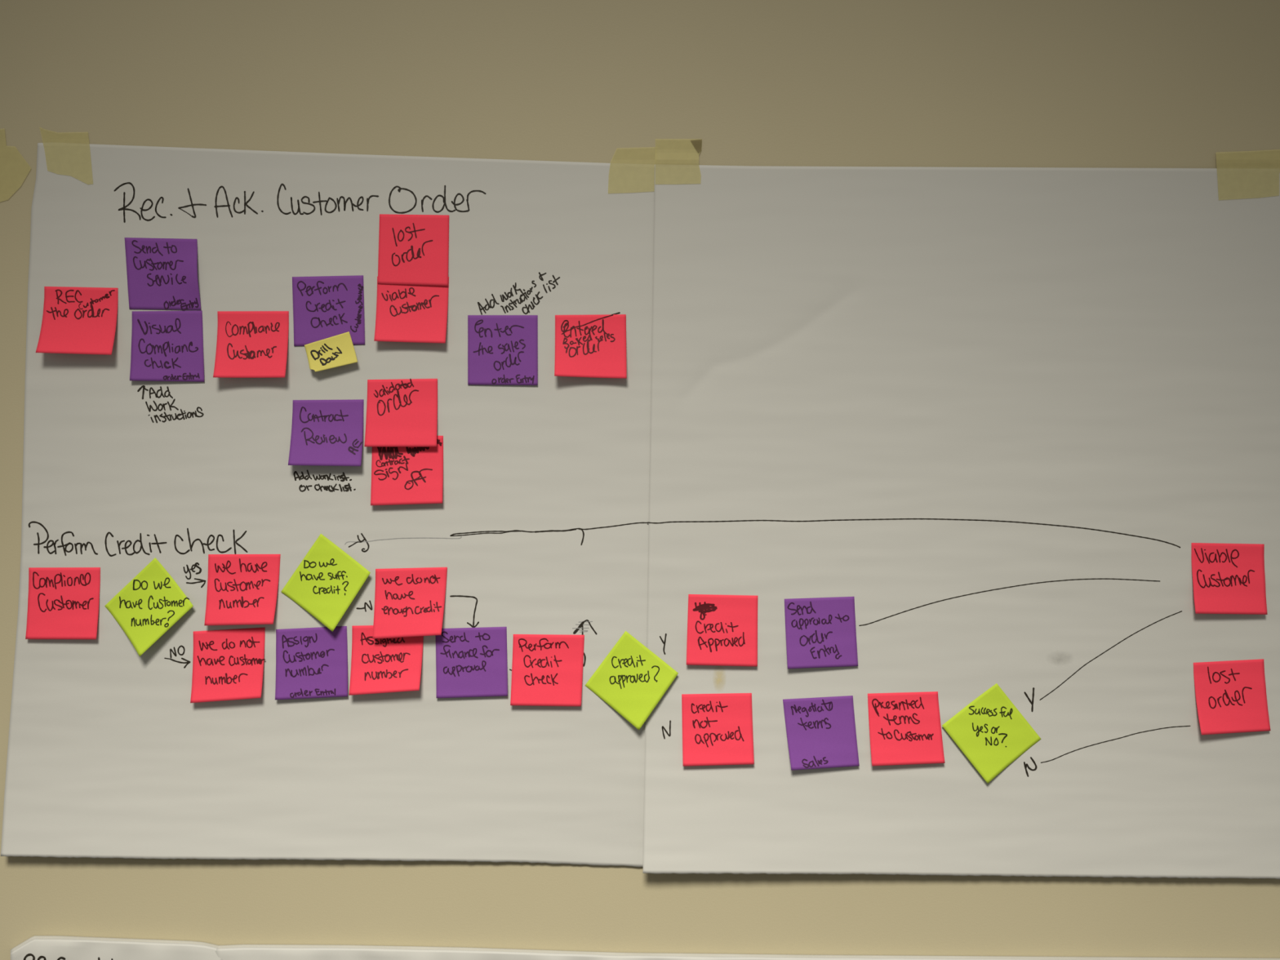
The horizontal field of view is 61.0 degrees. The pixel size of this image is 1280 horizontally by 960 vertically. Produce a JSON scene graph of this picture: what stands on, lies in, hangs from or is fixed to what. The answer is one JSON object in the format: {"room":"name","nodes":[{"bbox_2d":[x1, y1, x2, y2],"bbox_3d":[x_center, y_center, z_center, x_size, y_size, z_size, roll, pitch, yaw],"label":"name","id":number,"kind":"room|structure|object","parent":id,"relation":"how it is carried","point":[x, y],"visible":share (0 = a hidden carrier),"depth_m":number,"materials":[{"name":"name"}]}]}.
{"room":"office meeting room","nodes":[
{"label":"office meeting room","id":0,"kind":"room"},
{"bbox_2d":[0,0,1279,959],"bbox_3d":[0.000,-0.400,1.240,7.000,3.800,0.120,0,0,0],"label":"wall","id":1,"kind":"structure","parent":0,"point":[926,83],"depth_m":1.18,"materials":[{"name":"beige paint"}]},
{"bbox_2d":[0,128,31,201],"bbox_3d":[-0.691,-0.337,1.179,0.062,0.088,0.001,0,0,0],"label":"tape","id":2,"kind":"object","parent":1,"relation":"attached to","point":[14,169],"visible":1,"depth_m":1.18,"materials":[{"name":"beige paper"}]},
{"bbox_2d":[10,935,222,959],"bbox_3d":[-0.565,0.597,1.170,0.236,0.214,0.020,0,0,0],"label":"chart sheet","id":3,"kind":"object","parent":1,"relation":"attached to","point":[37,947],"visible":1,"depth_m":1.16,"materials":[{"name":"paper"}]},
{"bbox_2d":[0,142,653,866],"bbox_3d":[-0.325,0.026,1.172,0.723,0.785,0.014,0,0,0],"label":"chart sheet","id":4,"kind":"object","parent":1,"relation":"attached to","point":[540,526],"visible":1,"depth_m":1.18,"materials":[{"name":"paper"}]},
{"bbox_2d":[25,567,100,639],"bbox_3d":[-0.624,0.133,1.175,0.078,0.077,0.006,0,0,0],"label":"sticky note","id":5,"kind":"object","parent":4,"relation":"attached to","point":[63,602],"visible":1,"depth_m":1.18,"materials":[{"name":"red paper"}]},
{"bbox_2d":[39,126,93,184],"bbox_3d":[-0.622,-0.352,1.179,0.059,0.063,0.001,0,0,0],"label":"tape","id":6,"kind":"object","parent":4,"relation":"attached to","point":[66,153],"visible":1,"depth_m":1.18,"materials":[{"name":"beige paper"}]},
{"bbox_2d":[35,286,118,355],"bbox_3d":[-0.606,-0.172,1.170,0.081,0.076,0.016,0,0,0],"label":"sticky note","id":7,"kind":"object","parent":4,"relation":"attached to","point":[76,320],"visible":1,"depth_m":1.18,"materials":[{"name":"red paper"}]},
{"bbox_2d":[104,557,193,656],"bbox_3d":[-0.531,0.137,1.172,0.099,0.105,0.015,0,0,0],"label":"sticky note","id":8,"kind":"object","parent":4,"relation":"attached to","point":[152,602],"visible":1,"depth_m":1.18,"materials":[{"name":"paper"}]},
{"bbox_2d":[124,237,200,310],"bbox_3d":[-0.517,-0.223,1.176,0.083,0.079,0.005,0,0,0],"label":"sticky note","id":9,"kind":"object","parent":4,"relation":"attached to","point":[162,273],"visible":1,"depth_m":1.18,"materials":[{"name":"purple paper"}]},
{"bbox_2d":[129,310,204,382],"bbox_3d":[-0.511,-0.145,1.176,0.079,0.077,0.006,0,0,0],"label":"sticky note","id":10,"kind":"object","parent":4,"relation":"attached to","point":[166,345],"visible":1,"depth_m":1.18,"materials":[{"name":"purple paper"}]},
{"bbox_2d":[190,627,265,702],"bbox_3d":[-0.445,0.200,1.173,0.079,0.080,0.010,0,0,0],"label":"sticky note","id":11,"kind":"object","parent":4,"relation":"attached to","point":[228,664],"visible":1,"depth_m":1.18,"materials":[{"name":"red paper"}]},
{"bbox_2d":[204,554,280,625],"bbox_3d":[-0.429,0.119,1.173,0.079,0.076,0.011,0,0,0],"label":"sticky note","id":12,"kind":"object","parent":4,"relation":"attached to","point":[242,588],"visible":1,"depth_m":1.18,"materials":[{"name":"red paper"}]},
{"bbox_2d":[213,311,288,377],"bbox_3d":[-0.419,-0.146,1.171,0.077,0.073,0.015,0,0,0],"label":"sticky note","id":13,"kind":"object","parent":4,"relation":"attached to","point":[250,344],"visible":1,"depth_m":1.18,"materials":[{"name":"red paper"}]},
{"bbox_2d":[275,626,347,699],"bbox_3d":[-0.355,0.198,1.175,0.079,0.079,0.006,0,0,0],"label":"sticky note","id":14,"kind":"object","parent":4,"relation":"attached to","point":[311,662],"visible":1,"depth_m":1.18,"materials":[{"name":"purple paper"}]},
{"bbox_2d":[280,533,370,631],"bbox_3d":[-0.340,0.111,1.173,0.099,0.105,0.011,0,0,0],"label":"sticky note","id":15,"kind":"object","parent":4,"relation":"attached to","point":[327,580],"visible":1,"depth_m":1.18,"materials":[{"name":"paper"}]},
{"bbox_2d":[288,399,364,466],"bbox_3d":[-0.339,-0.051,1.173,0.078,0.072,0.013,0,0,0],"label":"sticky note","id":16,"kind":"object","parent":4,"relation":"attached to","point":[325,433],"visible":1,"depth_m":1.18,"materials":[{"name":"purple paper"}]},
{"bbox_2d":[292,275,364,346],"bbox_3d":[-0.338,-0.183,1.178,0.079,0.077,0.001,0,0,0],"label":"sticky note","id":17,"kind":"object","parent":4,"relation":"attached to","point":[324,307],"visible":1,"depth_m":1.18,"materials":[{"name":"purple paper"}]},
{"bbox_2d":[304,331,357,371],"bbox_3d":[-0.334,-0.139,1.173,0.059,0.044,0.008,0,0,0],"label":"sticky note","id":18,"kind":"object","parent":4,"relation":"attached to","point":[338,350],"visible":1,"depth_m":1.18,"materials":[{"name":"yellow paper"}]},
{"bbox_2d":[348,625,423,695],"bbox_3d":[-0.273,0.194,1.172,0.078,0.075,0.013,0,0,0],"label":"sticky note","id":19,"kind":"object","parent":4,"relation":"attached to","point":[392,664],"visible":1,"depth_m":1.18,"materials":[{"name":"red paper"}]},
{"bbox_2d":[364,378,437,446],"bbox_3d":[-0.258,-0.073,1.174,0.078,0.074,0.007,0,0,0],"label":"sticky note","id":20,"kind":"object","parent":4,"relation":"attached to","point":[401,412],"visible":1,"depth_m":1.18,"materials":[{"name":"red paper"}]},
{"bbox_2d":[370,435,443,505],"bbox_3d":[-0.252,-0.011,1.175,0.078,0.077,0.007,0,0,0],"label":"sticky note","id":21,"kind":"object","parent":4,"relation":"attached to","point":[401,475],"visible":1,"depth_m":1.18,"materials":[{"name":"red paper"}]},
{"bbox_2d":[372,567,447,639],"bbox_3d":[-0.248,0.133,1.172,0.079,0.076,0.013,0,0,0],"label":"sticky note","id":22,"kind":"object","parent":4,"relation":"attached to","point":[409,602],"visible":1,"depth_m":1.18,"materials":[{"name":"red paper"}]},
{"bbox_2d":[373,276,448,343],"bbox_3d":[-0.246,-0.184,1.173,0.078,0.074,0.011,0,0,0],"label":"sticky note","id":23,"kind":"object","parent":4,"relation":"attached to","point":[415,313],"visible":1,"depth_m":1.18,"materials":[{"name":"red paper"}]},
{"bbox_2d":[377,213,448,285],"bbox_3d":[-0.245,-0.249,1.177,0.077,0.078,0.002,0,0,0],"label":"sticky note","id":24,"kind":"object","parent":4,"relation":"attached to","point":[414,249],"visible":1,"depth_m":1.18,"materials":[{"name":"red paper"}]},
{"bbox_2d":[435,626,507,697],"bbox_3d":[-0.182,0.197,1.176,0.079,0.077,0.004,0,0,0],"label":"sticky note","id":25,"kind":"object","parent":4,"relation":"attached to","point":[471,662],"visible":1,"depth_m":1.18,"materials":[{"name":"purple paper"}]},
{"bbox_2d":[467,315,537,385],"bbox_3d":[-0.149,-0.141,1.178,0.076,0.076,0.002,0,0,0],"label":"sticky note","id":26,"kind":"object","parent":4,"relation":"attached to","point":[503,349],"visible":1,"depth_m":1.18,"materials":[{"name":"purple paper"}]},
{"bbox_2d":[510,634,584,706],"bbox_3d":[-0.100,0.206,1.175,0.080,0.077,0.007,0,0,0],"label":"sticky note","id":27,"kind":"object","parent":4,"relation":"attached to","point":[547,669],"visible":1,"depth_m":1.18,"materials":[{"name":"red paper"}]},
{"bbox_2d":[554,314,626,378],"bbox_3d":[-0.053,-0.144,1.171,0.078,0.070,0.014,0,0,0],"label":"sticky note","id":28,"kind":"object","parent":4,"relation":"attached to","point":[593,346],"visible":1,"depth_m":1.18,"materials":[{"name":"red paper"}]},
{"bbox_2d":[585,631,678,729],"bbox_3d":[-0.009,0.216,1.173,0.101,0.105,0.010,0,0,5],"label":"sticky note","id":29,"kind":"object","parent":4,"relation":"attached to","point":[632,679],"visible":1,"depth_m":1.18,"materials":[{"name":"paper"}]},
{"bbox_2d":[608,146,655,193],"bbox_3d":[-0.008,-0.336,1.179,0.054,0.051,0.001,0,0,0],"label":"tape","id":30,"kind":"object","parent":4,"relation":"attached to","point":[632,170],"visible":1,"depth_m":1.18,"materials":[{"name":"beige paper"}]},
{"bbox_2d":[215,944,1279,959],"bbox_3d":[0.126,0.608,1.171,1.172,0.214,0.017,0,0,0],"label":"chart sheet","id":31,"kind":"object","parent":1,"relation":"attached to","point":[233,952],"visible":1,"depth_m":1.17,"materials":[{"name":"paper"}]},
{"bbox_2d":[643,164,1279,879],"bbox_3d":[0.352,0.044,1.169,0.699,0.771,0.019,0,0,0],"label":"chart sheet","id":32,"kind":"object","parent":1,"relation":"attached to","point":[999,413],"visible":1,"depth_m":1.18,"materials":[{"name":"paper"}]},
{"bbox_2d":[654,138,702,184],"bbox_3d":[0.042,-0.345,1.178,0.051,0.050,0.003,0,0,0],"label":"tape","id":33,"kind":"object","parent":32,"relation":"attached to","point":[677,160],"visible":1,"depth_m":1.18,"materials":[{"name":"beige paper"}]},
{"bbox_2d":[681,693,754,766],"bbox_3d":[0.084,0.269,1.172,0.078,0.077,0.009,0,0,0],"label":"sticky note","id":34,"kind":"object","parent":32,"relation":"attached to","point":[717,728],"visible":1,"depth_m":1.17,"materials":[{"name":"red paper"}]},
{"bbox_2d":[686,594,757,666],"bbox_3d":[0.089,0.162,1.174,0.078,0.078,0.006,0,0,0],"label":"sticky note","id":35,"kind":"object","parent":32,"relation":"attached to","point":[722,629],"visible":1,"depth_m":1.18,"materials":[{"name":"red paper"}]},
{"bbox_2d":[784,596,857,668],"bbox_3d":[0.196,0.165,1.173,0.079,0.077,0.007,0,0,0],"label":"sticky note","id":36,"kind":"object","parent":32,"relation":"attached to","point":[820,632],"visible":1,"depth_m":1.18,"materials":[{"name":"purple paper"}]},
{"bbox_2d":[782,695,859,770],"bbox_3d":[0.195,0.272,1.171,0.082,0.078,0.012,0,0,0],"label":"sticky note","id":37,"kind":"object","parent":32,"relation":"attached to","point":[821,732],"visible":1,"depth_m":1.17,"materials":[{"name":"purple paper"}]},
{"bbox_2d":[867,691,945,765],"bbox_3d":[0.287,0.268,1.172,0.082,0.078,0.011,0,0,0],"label":"sticky note","id":38,"kind":"object","parent":32,"relation":"attached to","point":[905,727],"visible":1,"depth_m":1.17,"materials":[{"name":"red paper"}]},
{"bbox_2d":[942,683,1040,783],"bbox_3d":[0.380,0.273,1.173,0.108,0.106,0.009,0,0,0],"label":"sticky note","id":39,"kind":"object","parent":32,"relation":"attached to","point":[990,731],"visible":1,"depth_m":1.18,"materials":[{"name":"paper"}]},
{"bbox_2d":[1191,542,1267,614],"bbox_3d":[0.636,0.106,1.173,0.079,0.077,0.009,0,0,0],"label":"sticky note","id":40,"kind":"object","parent":32,"relation":"attached to","point":[1228,578],"visible":1,"depth_m":1.18,"materials":[{"name":"red paper"}]},
{"bbox_2d":[1193,658,1271,734],"bbox_3d":[0.639,0.234,1.171,0.081,0.079,0.012,0,0,0],"label":"sticky note","id":41,"kind":"object","parent":32,"relation":"attached to","point":[1231,696],"visible":1,"depth_m":1.18,"materials":[{"name":"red paper"}]},
{"bbox_2d":[1215,149,1279,199],"bbox_3d":[0.664,-0.331,1.177,0.082,0.056,0.003,0,0,0],"label":"tape","id":42,"kind":"object","parent":32,"relation":"attached to","point":[1241,175],"visible":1,"depth_m":1.18,"materials":[{"name":"beige paper"}]}
]}

